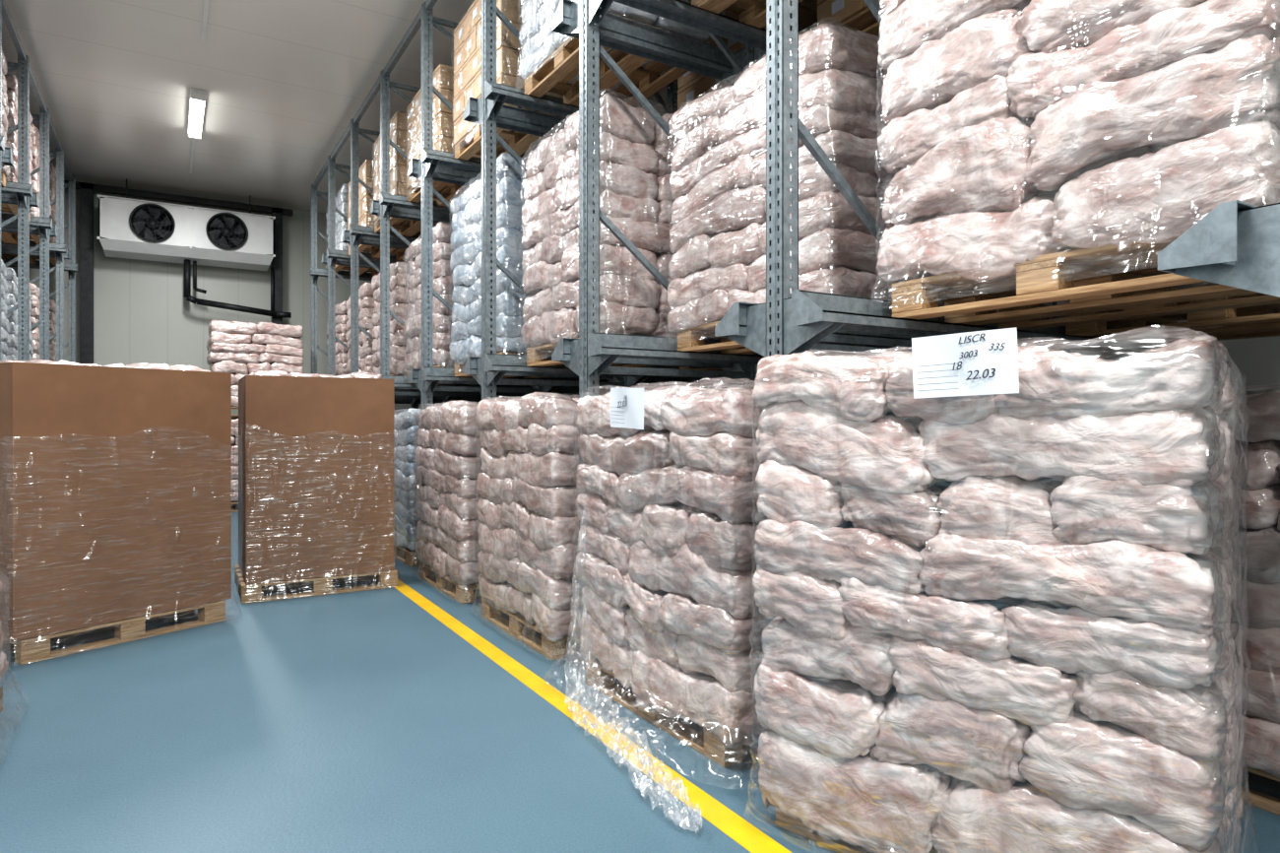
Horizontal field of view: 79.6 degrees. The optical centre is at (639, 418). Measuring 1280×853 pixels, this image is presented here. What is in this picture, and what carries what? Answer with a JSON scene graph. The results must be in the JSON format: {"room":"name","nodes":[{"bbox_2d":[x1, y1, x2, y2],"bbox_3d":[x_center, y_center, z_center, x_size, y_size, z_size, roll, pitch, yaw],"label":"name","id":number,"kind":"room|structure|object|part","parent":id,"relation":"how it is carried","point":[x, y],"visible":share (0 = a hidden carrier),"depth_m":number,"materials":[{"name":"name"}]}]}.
{"room":"cold storage warehouse","nodes":[
{"label":"cold storage warehouse","id":0,"kind":"room"},
{"bbox_2d":[5,179,441,414],"bbox_3d":[-7.578,-1.340,14.799,9.000,5.580,0.150,0,0,-32],"label":"wall","id":1,"kind":"structure","parent":0,"point":[142,313],"depth_m":14.14,"materials":[{"name":"white metal"}]},
{"bbox_2d":[0,0,673,213],"bbox_3d":[-2.037,-4.180,5.792,9.000,0.100,21.400,0,0,-32],"label":"ceiling","id":2,"kind":"structure","parent":0,"point":[284,81],"depth_m":9.35,"materials":[{"name":"white paint"}]},
{"bbox_2d":[96,178,291,318],"bbox_3d":[-7.919,-3.023,13.827,3.000,2.213,0.748,0,0,-32],"label":"evaporator cooling unit","id":3,"kind":"object","parent":2,"relation":"hanging from","point":[130,228],"visible":1,"depth_m":13.59,"materials":[{"name":"white metal"}]},
{"bbox_3d":[-8.062,-3.270,13.772,2.700,0.920,0.692,0,0,-32],"label":"casing","id":4,"kind":"part","parent":3,"relation":"part of","materials":[{"name":"white metal"}]},
{"bbox_2d":[187,87,206,173],"bbox_3d":[-6.526,-4.065,11.237,0.180,0.130,3.820,0,0,-32],"label":"ceiling lamp","id":5,"kind":"object","parent":2,"relation":"attached to","point":[197,98],"visible":1,"depth_m":10.26,"materials":[{"name":"white plastic"}]},
{"bbox_2d":[188,98,204,136],"bbox_3d":[-5.954,-4.045,10.309,0.160,0.060,1.520,0,0,-32],"label":"diffuser","id":6,"kind":"object","parent":5,"relation":"attached to","point":[196,112],"depth_m":10.29,"materials":[{"name":"white plastic"}]},
{"bbox_2d":[200,0,209,40],"bbox_3d":[-3.748,-4.065,6.723,0.180,0.130,3.820,0,0,-32],"label":"ceiling lamp","id":7,"kind":"object","parent":2,"relation":"attached to","point":[206,2],"visible":1,"depth_m":7.91,"materials":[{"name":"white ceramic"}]},
{"bbox_2d":[0,503,1279,852],"bbox_3d":[-2.037,1.499,5.792,9.000,0.102,21.400,0,0,-32],"label":"floor","id":8,"kind":"structure","parent":0,"point":[358,721],"depth_m":3.36,"materials":[{"name":"blue paint"}]},
{"bbox_2d":[0,579,29,747],"bbox_3d":[-3.216,1.066,3.121,1.056,0.768,1.411,0,0,-32],"label":"wooden pallet","id":9,"kind":"object","parent":8,"relation":"on","point":[4,664],"visible":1,"depth_m":3.76,"materials":[{"name":"brown wood"}]},
{"bbox_2d":[0,0,78,362],"bbox_3d":[-7.667,-1.265,8.826,1.319,5.430,8.510,0,0,-32],"label":"rack","id":10,"kind":"object","parent":8,"relation":"on","point":[20,193],"visible":0.53,"depth_m":9.77,"materials":[{"name":"metal"}]},
{"bbox_3d":[-5.875,-1.260,6.988,0.145,5.420,0.160,0,0,-32],"label":"post","id":11,"kind":"part","parent":10,"relation":"part of","materials":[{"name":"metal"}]},
{"bbox_2d":[0,258,9,361],"bbox_3d":[-6.755,-1.036,7.421,0.901,1.280,1.381,0,0,-32],"label":"wooden pallet","id":12,"kind":"object","parent":10,"relation":"on","point":[5,328],"visible":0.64,"depth_m":8.00,"materials":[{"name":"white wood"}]},
{"bbox_2d":[0,45,10,187],"bbox_3d":[-6.755,-3.159,7.433,0.903,1.437,1.392,0,0,-32],"label":"wooden pallet","id":13,"kind":"object","parent":10,"relation":"on","point":[5,170],"visible":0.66,"depth_m":8.01,"materials":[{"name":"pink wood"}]},
{"bbox_2d":[0,73,33,215],"bbox_3d":[-7.632,-3.151,8.854,0.890,1.421,1.373,0,0,-32],"label":"wooden pallet","id":14,"kind":"object","parent":10,"relation":"on","point":[12,82],"visible":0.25,"depth_m":8.54,"materials":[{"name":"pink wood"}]},
{"bbox_2d":[5,267,33,360],"bbox_3d":[-7.630,-1.036,8.844,0.901,1.280,1.381,0,0,-32],"label":"wooden pallet","id":15,"kind":"object","parent":10,"relation":"on","point":[12,280],"visible":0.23,"depth_m":8.51,"materials":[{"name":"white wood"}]},
{"bbox_3d":[-6.750,-1.260,8.410,0.145,5.420,0.160,0,0,-32],"label":"post","id":16,"kind":"part","parent":10,"relation":"part of","materials":[{"name":"metal"}]},
{"bbox_2d":[0,123,51,244],"bbox_3d":[-8.505,-3.167,10.273,0.905,1.454,1.377,0,0,-32],"label":"wooden pallet","id":17,"kind":"object","parent":10,"relation":"on","point":[7,237],"visible":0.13,"depth_m":10.03,"materials":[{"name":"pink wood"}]},
{"bbox_2d":[0,162,64,265],"bbox_3d":[-9.378,-3.130,11.695,0.899,1.381,1.373,0,0,-32],"label":"wooden pallet","id":18,"kind":"object","parent":10,"relation":"on","point":[52,169],"visible":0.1,"depth_m":11.50,"materials":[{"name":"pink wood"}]},
{"bbox_2d":[29,282,50,359],"bbox_3d":[-8.505,-1.107,10.277,0.903,1.422,1.392,0,0,-32],"label":"wooden pallet","id":19,"kind":"object","parent":10,"relation":"on","point":[34,290],"visible":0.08,"depth_m":9.94,"materials":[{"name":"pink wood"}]},
{"bbox_3d":[-7.625,-1.260,9.832,0.145,5.420,0.160,0,0,-32],"label":"post","id":20,"kind":"part","parent":10,"relation":"part of","materials":[{"name":"metal"}]},
{"bbox_2d":[49,299,56,361],"bbox_3d":[-9.382,-1.099,11.698,0.890,1.407,1.373,0,0,-32],"label":"wooden pallet","id":21,"kind":"object","parent":10,"relation":"on","point":[52,305],"visible":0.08,"depth_m":11.38,"materials":[{"name":"brown wood"}]},
{"bbox_3d":[-8.500,-1.260,11.255,0.145,5.420,0.160,0,0,-32],"label":"post","id":22,"kind":"part","parent":10,"relation":"part of","materials":[{"name":"metal"}]},
{"bbox_3d":[-9.375,-1.260,12.677,0.145,5.420,0.160,0,0,-32],"label":"post","id":23,"kind":"part","parent":10,"relation":"part of","materials":[{"name":"metal"}]},
{"bbox_2d":[0,359,234,664],"bbox_3d":[-3.723,0.530,5.292,1.155,1.840,1.434,0,0,33],"label":"carton","id":24,"kind":"object","parent":8,"relation":"on","point":[115,479],"visible":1,"depth_m":4.90,"materials":[{"name":"brown cardboard"}]},
{"bbox_2d":[64,179,292,363],"bbox_3d":[-8.845,-1.280,13.490,5.030,5.460,0.250,0,0,-32],"label":"frame","id":25,"kind":"object","parent":8,"relation":"on","point":[87,190],"visible":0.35,"depth_m":13.10,"materials":[{"name":"grey metal"}]},
{"bbox_2d":[231,415,238,511],"bbox_3d":[-6.244,0.692,12.479,1.373,1.516,0.899,0,0,-32],"label":"wooden pallet","id":26,"kind":"object","parent":8,"relation":"on","point":[234,418],"visible":0.07,"depth_m":11.96,"materials":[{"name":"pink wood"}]},
{"bbox_2d":[206,320,303,415],"bbox_3d":[-6.239,-0.811,12.480,1.392,1.542,0.903,0,0,-32],"label":"wooden pallet","id":27,"kind":"object","parent":26,"relation":"on","point":[240,349],"visible":0.62,"depth_m":12.09,"materials":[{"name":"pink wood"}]},
{"bbox_2d":[234,370,397,603],"bbox_3d":[-2.858,0.516,6.745,1.296,1.868,1.157,0,0,-31],"label":"carton","id":28,"kind":"object","parent":8,"relation":"on","point":[316,454],"visible":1,"depth_m":6.30,"materials":[{"name":"brown cardboard"}]},
{"bbox_2d":[394,407,421,566],"bbox_3d":[-2.234,0.672,8.252,0.972,1.555,1.463,0,0,-32],"label":"wooden pallet","id":29,"kind":"object","parent":8,"relation":"on","point":[406,432],"visible":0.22,"depth_m":7.57,"materials":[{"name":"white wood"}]},
{"bbox_2d":[409,399,481,603],"bbox_3d":[-1.373,0.648,6.732,0.966,1.605,1.459,0,0,-32],"label":"wooden pallet","id":30,"kind":"object","parent":8,"relation":"on","point":[447,544],"visible":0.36,"depth_m":6.26,"materials":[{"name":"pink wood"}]},
{"bbox_2d":[470,391,578,659],"bbox_3d":[-0.504,0.636,5.325,0.972,1.628,1.454,0,0,-32],"label":"wooden pallet","id":31,"kind":"object","parent":8,"relation":"on","point":[528,530],"visible":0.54,"depth_m":4.84,"materials":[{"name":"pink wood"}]},
{"bbox_2d":[546,378,766,767],"bbox_3d":[0.365,0.632,3.911,1.312,1.635,1.789,0,0,-33],"label":"wooden pallet","id":32,"kind":"object","parent":8,"relation":"on","point":[667,486],"visible":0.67,"depth_m":3.47,"materials":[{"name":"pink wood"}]},
{"bbox_2d":[565,510,702,831],"bbox_3d":[-0.113,0.939,3.391,0.272,0.983,1.612,0,0,-19],"label":"film","id":33,"kind":"object","parent":32,"relation":"attached to","point":[642,760],"visible":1,"depth_m":3.15,"materials":[{"name":"clear plastic"}]},
{"bbox_2d":[309,0,1279,773],"bbox_3d":[-0.387,-1.265,7.376,3.019,5.430,15.270,0,0,-32],"label":"rack","id":34,"kind":"object","parent":8,"relation":"on","point":[1237,243],"visible":0.26,"depth_m":4.67,"materials":[{"name":"metal"}]},
{"bbox_3d":[-5.549,-1.260,13.070,0.145,5.420,0.160,0,0,-32],"label":"post","id":35,"kind":"part","parent":34,"relation":"part of","materials":[{"name":"metal"}]},
{"bbox_3d":[-4.674,-1.260,11.648,0.145,5.420,0.160,0,0,-32],"label":"post","id":36,"kind":"part","parent":34,"relation":"part of","materials":[{"name":"metal"}]},
{"bbox_2d":[325,301,348,376],"bbox_3d":[-4.601,-1.145,12.667,0.903,1.497,1.392,0,0,-32],"label":"wooden pallet","id":37,"kind":"object","parent":34,"relation":"on","point":[342,319],"visible":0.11,"depth_m":12.00,"materials":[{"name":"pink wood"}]},
{"bbox_3d":[-3.799,-1.260,10.226,0.145,5.420,0.160,0,0,-32],"label":"post","id":38,"kind":"part","parent":34,"relation":"part of","materials":[{"name":"metal"}]},
{"bbox_2d":[345,282,375,374],"bbox_3d":[-3.729,-1.153,11.250,0.905,1.514,1.377,0,0,-32],"label":"wooden pallet","id":39,"kind":"object","parent":34,"relation":"on","point":[365,293],"visible":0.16,"depth_m":10.57,"materials":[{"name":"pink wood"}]},
{"bbox_2d":[325,183,395,277],"bbox_3d":[-4.603,-3.051,12.673,0.958,1.222,1.450,0,0,-32],"label":"wooden pallet","id":40,"kind":"object","parent":34,"relation":"on","point":[342,199],"visible":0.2,"depth_m":12.04,"materials":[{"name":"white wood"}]},
{"bbox_2d":[346,159,421,260],"bbox_3d":[-3.723,-3.025,11.250,0.899,1.171,1.313,0,0,-32],"label":"pallet","id":41,"kind":"object","parent":34,"relation":"on","point":[366,170],"visible":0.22,"depth_m":10.72,"materials":[{"name":"beige cardboard"}]},
{"bbox_3d":[-2.924,-1.260,8.803,0.145,5.420,0.160,0,0,-32],"label":"post","id":42,"kind":"part","parent":34,"relation":"part of","materials":[{"name":"metal"}]},
{"bbox_2d":[371,260,408,376],"bbox_3d":[-2.849,-1.158,9.824,0.890,1.524,1.373,0,0,-32],"label":"wooden pallet","id":43,"kind":"object","parent":34,"relation":"on","point":[398,270],"visible":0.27,"depth_m":9.13,"materials":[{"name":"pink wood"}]},
{"bbox_2d":[372,111,449,236],"bbox_3d":[-2.852,-3.069,9.829,0.884,1.257,1.305,0,0,-32],"label":"pallet","id":44,"kind":"object","parent":34,"relation":"on","point":[398,123],"visible":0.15,"depth_m":9.27,"materials":[{"name":"beige cardboard"}]},
{"bbox_3d":[-3.609,-1.260,12.303,0.145,5.420,0.160,0,0,-32],"label":"post","id":45,"kind":"part","parent":34,"relation":"part of","materials":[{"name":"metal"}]},
{"bbox_3d":[-2.049,-1.260,7.381,0.145,5.420,0.160,0,0,-32],"label":"post","id":46,"kind":"part","parent":34,"relation":"part of","materials":[{"name":"metal"}]},
{"bbox_2d":[403,221,479,384],"bbox_3d":[-1.980,-1.191,8.408,0.970,1.590,1.445,0,0,-32],"label":"wooden pallet","id":47,"kind":"object","parent":34,"relation":"on","point":[442,272],"visible":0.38,"depth_m":7.77,"materials":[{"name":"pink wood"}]},
{"bbox_2d":[406,64,481,206],"bbox_3d":[-1.973,-3.025,8.405,0.899,1.171,1.313,0,0,-32],"label":"pallet","id":48,"kind":"object","parent":34,"relation":"on","point":[443,75],"visible":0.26,"depth_m":8.08,"materials":[{"name":"beige cardboard"}]},
{"bbox_3d":[-2.734,-1.260,10.881,0.145,5.420,0.160,0,0,-32],"label":"post","id":49,"kind":"part","parent":34,"relation":"part of","materials":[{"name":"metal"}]},
{"bbox_3d":[-1.174,-1.260,5.958,0.145,5.420,0.160,0,0,-32],"label":"post","id":50,"kind":"part","parent":34,"relation":"part of","materials":[{"name":"metal"}]},
{"bbox_2d":[448,152,551,379],"bbox_3d":[-1.104,-1.283,6.987,0.972,1.774,1.463,0,0,-32],"label":"wooden pallet","id":51,"kind":"object","parent":34,"relation":"on","point":[466,209],"visible":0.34,"depth_m":6.62,"materials":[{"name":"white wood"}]},
{"bbox_2d":[451,0,567,160],"bbox_3d":[-1.102,-3.098,6.984,0.884,1.315,1.305,0,0,-32],"label":"pallet","id":52,"kind":"object","parent":34,"relation":"on","point":[467,138],"visible":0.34,"depth_m":6.83,"materials":[{"name":"beige cardboard"}]},
{"bbox_3d":[-0.299,-1.260,4.536,0.145,5.420,0.160,0,0,-32],"label":"post","id":53,"kind":"part","parent":34,"relation":"part of","materials":[{"name":"metal"}]},
{"bbox_2d":[516,88,706,367],"bbox_3d":[-0.214,-1.251,5.573,0.966,1.710,1.459,0,0,-32],"label":"wooden pallet","id":54,"kind":"object","parent":34,"relation":"on","point":[635,160],"visible":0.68,"depth_m":5.03,"materials":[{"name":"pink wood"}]},
{"bbox_2d":[516,0,711,107],"bbox_3d":[-0.227,-3.146,5.560,0.958,1.412,1.450,0,0,-32],"label":"wooden pallet","id":55,"kind":"object","parent":34,"relation":"on","point":[549,61],"visible":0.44,"depth_m":5.56,"materials":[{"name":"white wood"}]},
{"bbox_3d":[-0.109,-1.260,6.614,0.145,5.420,0.160,0,0,-32],"label":"post","id":56,"kind":"part","parent":34,"relation":"part of","materials":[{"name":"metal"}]},
{"bbox_2d":[599,378,666,382],"bbox_3d":[0.117,-1.115,7.732,0.899,1.438,1.373,0,0,-32],"label":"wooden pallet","id":57,"kind":"object","parent":34,"relation":"on","point":[600,378],"visible":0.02,"depth_m":8.24,"materials":[{"name":"brown wood"}]},
{"bbox_3d":[0.379,-1.260,8.874,0.145,5.420,0.160,0,0,-32],"label":"post","id":58,"kind":"part","parent":34,"relation":"part of","materials":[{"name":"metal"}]},
{"bbox_2d":[679,337,724,371],"bbox_3d":[0.989,-1.145,6.315,0.903,1.497,1.392,0,0,-32],"label":"wooden pallet","id":59,"kind":"object","parent":34,"relation":"on","point":[680,367],"visible":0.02,"depth_m":6.32,"materials":[{"name":"brown wood"}]},
{"bbox_2d":[691,0,802,28],"bbox_3d":[0.683,-3.098,4.160,0.884,1.315,1.305,0,0,-32],"label":"pallet","id":60,"kind":"object","parent":34,"relation":"on","point":[752,13],"visible":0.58,"depth_m":4.71,"materials":[{"name":"brown wood"}]},
{"bbox_2d":[677,0,817,110],"bbox_3d":[0.990,-2.990,6.308,0.829,1.101,1.239,0,0,-32],"label":"pallet","id":61,"kind":"object","parent":34,"relation":"on","point":[691,85],"visible":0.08,"depth_m":6.15,"materials":[{"name":"brown wood"}]},
{"bbox_3d":[0.766,-1.260,5.191,0.145,5.420,0.160,0,0,-32],"label":"post","id":62,"kind":"part","parent":34,"relation":"part of","materials":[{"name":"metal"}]},
{"bbox_3d":[0.576,-1.260,3.114,0.145,5.420,0.160,0,0,-32],"label":"post","id":63,"kind":"part","parent":34,"relation":"part of","materials":[{"name":"metal"}]},
{"bbox_2d":[665,19,945,354],"bbox_3d":[0.875,-1.145,4.300,0.968,1.497,1.448,0,0,-32],"label":"wooden pallet","id":64,"kind":"object","parent":34,"relation":"on","point":[718,231],"visible":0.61,"depth_m":3.93,"materials":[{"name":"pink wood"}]},
{"bbox_2d":[817,0,880,37],"bbox_3d":[1.865,-2.990,4.886,0.829,1.101,1.239,0,0,-32],"label":"pallet","id":65,"kind":"object","parent":34,"relation":"on","point":[854,14],"visible":0.16,"depth_m":4.99,"materials":[{"name":"brown wood"}]},
{"bbox_2d":[819,302,1052,356],"bbox_3d":[1.862,-1.136,4.891,0.890,1.480,1.373,0,0,-32],"label":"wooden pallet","id":66,"kind":"object","parent":34,"relation":"on","point":[1045,303],"visible":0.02,"depth_m":4.42,"materials":[{"name":"brown wood"}]},
{"bbox_3d":[2.322,-1.260,4.188,0.145,5.420,0.160,0,0,-32],"label":"post","id":67,"kind":"part","parent":34,"relation":"part of","materials":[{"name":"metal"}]},
{"bbox_2d":[868,0,1279,329],"bbox_3d":[1.657,-1.268,2.764,0.992,1.744,1.426,0,0,-32],"label":"wooden pallet","id":68,"kind":"object","parent":34,"relation":"on","point":[1037,153],"visible":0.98,"depth_m":2.52,"materials":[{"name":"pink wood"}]},
{"bbox_2d":[1056,281,1279,344],"bbox_3d":[2.739,-1.153,3.465,0.905,1.514,1.377,0,0,-32],"label":"wooden pallet","id":69,"kind":"object","parent":34,"relation":"on","point":[1258,321],"visible":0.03,"depth_m":3.52,"materials":[{"name":"brown wood"}]},
{"bbox_2d":[743,326,1259,852],"bbox_3d":[1.179,0.614,2.631,1.460,1.731,1.013,0,0,40],"label":"wooden pallet","id":70,"kind":"object","parent":8,"relation":"on","point":[997,575],"visible":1,"depth_m":2.22,"materials":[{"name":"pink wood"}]},
{"bbox_2d":[1229,384,1279,815],"bbox_3d":[2.497,0.655,3.310,0.970,1.590,1.445,0,0,-32],"label":"wooden pallet","id":71,"kind":"object","parent":8,"relation":"on","point":[1260,447],"visible":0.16,"depth_m":2.85,"materials":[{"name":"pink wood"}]},
{"bbox_2d":[516,104,1279,397],"bbox_3d":[1.690,-1.340,8.084,0.150,5.580,21.000,0,0,-32],"label":"wall","id":72,"kind":"structure","parent":0,"point":[1257,359],"depth_m":4.64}
]}

